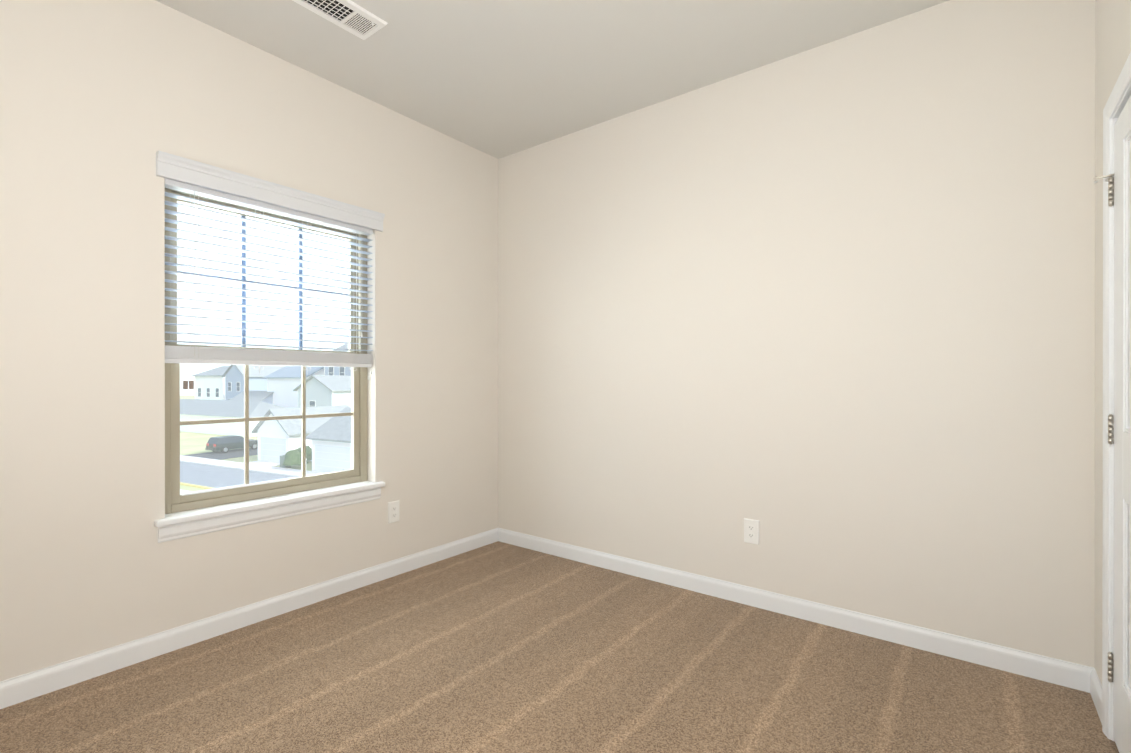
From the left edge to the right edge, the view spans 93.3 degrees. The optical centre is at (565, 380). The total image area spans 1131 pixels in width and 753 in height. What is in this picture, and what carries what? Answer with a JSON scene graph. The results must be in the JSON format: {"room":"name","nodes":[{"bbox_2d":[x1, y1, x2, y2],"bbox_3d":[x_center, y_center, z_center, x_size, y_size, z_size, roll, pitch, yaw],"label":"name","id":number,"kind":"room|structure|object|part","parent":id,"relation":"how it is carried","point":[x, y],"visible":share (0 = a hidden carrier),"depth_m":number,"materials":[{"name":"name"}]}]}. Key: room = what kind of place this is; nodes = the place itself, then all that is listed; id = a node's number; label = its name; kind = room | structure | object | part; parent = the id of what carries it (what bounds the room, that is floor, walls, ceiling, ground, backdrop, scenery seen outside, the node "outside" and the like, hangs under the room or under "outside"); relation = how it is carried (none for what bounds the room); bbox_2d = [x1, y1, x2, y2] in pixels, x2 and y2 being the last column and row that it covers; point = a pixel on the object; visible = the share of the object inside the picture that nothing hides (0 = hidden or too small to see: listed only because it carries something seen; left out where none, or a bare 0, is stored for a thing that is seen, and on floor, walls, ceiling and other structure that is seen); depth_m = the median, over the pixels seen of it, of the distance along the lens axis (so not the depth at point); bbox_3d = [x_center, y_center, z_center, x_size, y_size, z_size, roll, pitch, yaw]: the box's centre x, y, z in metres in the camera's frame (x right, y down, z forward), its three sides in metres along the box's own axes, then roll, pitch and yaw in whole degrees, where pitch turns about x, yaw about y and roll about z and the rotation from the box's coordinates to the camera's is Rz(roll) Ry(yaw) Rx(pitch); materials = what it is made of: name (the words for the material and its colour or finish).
{"room":"empty bedroom","nodes":[
{"label":"empty bedroom","id":0,"kind":"room"},
{"bbox_2d":[0,0,497,681],"bbox_3d":[-1.552,-0.220,2.578,0.160,2.740,3.620,0,0,38],"label":"wall","id":1,"kind":"structure","parent":0,"point":[102,102],"depth_m":2.23,"materials":[{"name":"white paint"}]},
{"bbox_2d":[0,528,499,708],"bbox_3d":[-1.483,1.104,2.526,0.013,0.092,3.300,0,0,38],"label":"baseboard","id":2,"kind":"structure","parent":1,"relation":"attached to","point":[52,678],"depth_m":2.38,"materials":[{"name":"white paint"}]},
{"bbox_2d":[158,188,380,542],"bbox_3d":[-1.448,-0.105,2.700,0.177,1.570,1.050,0,0,38],"label":"window","id":3,"kind":"structure","parent":1,"relation":"in","point":[362,273],"depth_m":2.62,"materials":[{"name":"beige plastic"}]},
{"bbox_3d":[-1.570,0.508,2.561,0.010,0.010,0.460,0,0,38],"label":"window lift rail","id":4,"kind":"part","parent":3,"relation":"part of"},
{"label":"sash glass","id":5,"kind":"part","parent":3,"relation":"part of","materials":[{"name":"clear glass"}]},
{"bbox_3d":[-1.500,-0.486,2.739,0.030,0.718,0.910,0,0,38],"label":"window sash","id":6,"kind":"part","parent":3,"relation":"part of","materials":[{"name":"beige plastic"}]},
{"bbox_3d":[-1.473,0.191,2.719,0.030,0.708,0.910,0,0,38],"label":"window sash","id":7,"kind":"part","parent":3,"relation":"part of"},
{"label":"sash glass","id":8,"kind":"part","parent":3,"relation":"part of","materials":[{"name":"clear glass"}]},
{"bbox_2d":[165,345,372,366],"bbox_3d":[-1.426,-0.113,2.683,0.051,0.075,0.988,0,0,38],"label":"rail","id":9,"kind":"object","parent":3,"relation":"attached to","point":[203,355],"visible":0.88,"depth_m":2.58,"materials":[{"name":"white plastic"}]},
{"bbox_2d":[165,178,372,235],"bbox_3d":[-1.426,-0.863,2.681,0.061,0.050,0.988,0,0,38],"label":"blind headrail","id":10,"kind":"object","parent":3,"relation":"attached to","point":[217,195],"visible":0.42,"depth_m":2.59,"materials":[{"name":"white metal"}]},
{"bbox_2d":[187,191,199,380],"bbox_3d":[-1.654,-0.420,2.380,0.042,0.840,0.048,0,0,-22],"label":"blind cord","id":11,"kind":"object","parent":10,"relation":"hanging from","point":[194,191],"depth_m":2.36,"materials":[{"name":"white fabric"}]},
{"bbox_2d":[183,381,193,388],"bbox_3d":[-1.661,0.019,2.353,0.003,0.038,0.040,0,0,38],"label":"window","id":12,"kind":"structure","parent":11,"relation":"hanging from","point":[185,384],"depth_m":2.35,"materials":[{"name":"brown"}]},
{"bbox_2d":[254,208,263,371],"bbox_3d":[-1.488,-0.435,2.596,0.042,0.809,0.048,0,0,-22],"label":"blind cord","id":13,"kind":"object","parent":10,"relation":"hanging from","point":[255,289],"depth_m":2.60,"materials":[{"name":"white fabric"}]},
{"bbox_2d":[349,230,371,379],"bbox_3d":[-1.153,-0.422,3.001,0.124,0.835,0.048,0,0,-22],"label":"blind cord","id":14,"kind":"object","parent":10,"relation":"hanging from","point":[356,230],"depth_m":2.98,"materials":[{"name":"white fabric"}]},
{"bbox_3d":[-1.384,0.644,2.652,0.017,0.072,1.050,0,0,38],"label":"window sill apron","id":15,"kind":"part","parent":3,"relation":"part of","materials":[{"name":"white wood"}]},
{"bbox_2d":[154,481,384,526],"bbox_3d":[-1.406,0.594,2.668,0.122,0.028,1.080,0,0,38],"label":"stool","id":16,"kind":"object","parent":1,"relation":"attached to","point":[210,512],"visible":0.92,"depth_m":2.55,"materials":[{"name":"white paint"}]},
{"bbox_2d":[156,151,384,231],"bbox_3d":[-1.374,-0.906,2.647,0.036,0.096,1.068,0,0,38],"label":"blind valance","id":17,"kind":"object","parent":1,"relation":"attached to","point":[185,170],"visible":0.91,"depth_m":2.54,"materials":[{"name":"white wood"}]},
{"bbox_2d":[388,500,398,523],"bbox_3d":[-1.010,0.773,3.147,0.008,0.124,0.079,0,0,38],"label":"outlet","id":18,"kind":"object","parent":1,"relation":"attached to","point":[391,512],"visible":1,"depth_m":3.14,"materials":[{"name":"white plastic"}]},
{"bbox_2d":[155,0,948,158],"bbox_3d":[0.193,-1.668,1.236,4.560,0.160,3.620,0,0,38],"label":"ceiling","id":19,"kind":"structure","parent":0,"point":[498,79],"depth_m":2.56,"materials":[{"name":"white paint"}]},
{"bbox_2d":[292,0,387,39],"bbox_3d":[-0.974,-1.579,2.286,0.186,0.020,0.365,0,0,38],"label":"ceiling vent","id":20,"kind":"object","parent":19,"relation":"in","point":[353,18],"visible":1,"depth_m":2.31,"materials":[{"name":"white metal"}]},
{"bbox_2d":[0,541,1118,752],"bbox_3d":[0.193,1.252,1.240,4.560,0.200,3.620,0,0,38],"label":"floor","id":21,"kind":"structure","parent":0,"point":[498,647],"depth_m":2.01,"materials":[{"name":"carpet"}]},
{"bbox_2d":[498,0,1094,667],"bbox_3d":[1.310,-0.220,2.561,4.400,2.740,0.160,0,0,38],"label":"wall","id":22,"kind":"structure","parent":0,"point":[824,314],"depth_m":2.48,"materials":[{"name":"white paint"}]},
{"bbox_2d":[744,518,758,544],"bbox_3d":[0.951,0.772,2.732,0.079,0.124,0.008,0,0,38],"label":"outlet","id":23,"kind":"object","parent":22,"relation":"attached to","point":[749,524],"visible":1,"depth_m":2.73,"materials":[{"name":"white plastic"}]},
{"bbox_2d":[500,528,1101,703],"bbox_3d":[0.742,1.104,2.891,3.040,0.092,0.013,0,0,38],"label":"baseboard","id":24,"kind":"structure","parent":22,"relation":"attached to","point":[1076,676],"depth_m":2.45,"materials":[{"name":"white paint"}]},
{"bbox_2d":[1095,0,1130,684],"bbox_3d":[0.994,-0.217,0.623,0.120,2.740,3.300,0,0,38],"label":"wall","id":25,"kind":"structure","parent":0,"point":[1112,35],"depth_m":1.88,"materials":[{"name":"white paint"}]},
{"bbox_2d":[1102,52,1130,740],"bbox_3d":[1.546,0.128,1.342,0.154,2.048,0.943,0,0,38],"label":"door frame","id":26,"kind":"structure","parent":25,"relation":"attached to","point":[1121,86],"depth_m":1.72,"materials":[{"name":"white paint"}]},
{"bbox_2d":[1108,96,1130,752],"bbox_3d":[1.510,0.163,1.375,0.048,1.953,0.821,0,0,38],"label":"door","id":27,"kind":"structure","parent":25,"relation":"in","point":[1122,467],"depth_m":1.60,"materials":[{"name":"white paint"}]},
{"bbox_2d":[1093,174,1113,180],"bbox_3d":[1.730,-0.652,1.714,0.050,0.016,0.019,0,0,38],"label":"door stop","id":28,"kind":"object","parent":27,"relation":"attached to","point":[1105,176],"visible":0.98,"depth_m":1.72,"materials":[{"name":"white metal"}]},
{"bbox_3d":[1.755,0.156,1.696,0.046,1.616,0.012,0,0,38],"label":"door hinges","id":29,"kind":"part","parent":27,"relation":"part of","materials":[{"name":"silver metal"}]},
{"label":"outside","id":30,"kind":"structure","parent":0,"visible":0},
{"bbox_2d":[180,344,350,493],"bbox_3d":[41.916,0.700,142.559,480.007,13.640,360.000,0,0,28],"label":"street","id":31,"kind":"structure","parent":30,"point":[288,454],"depth_m":53.07,"materials":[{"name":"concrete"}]}
]}

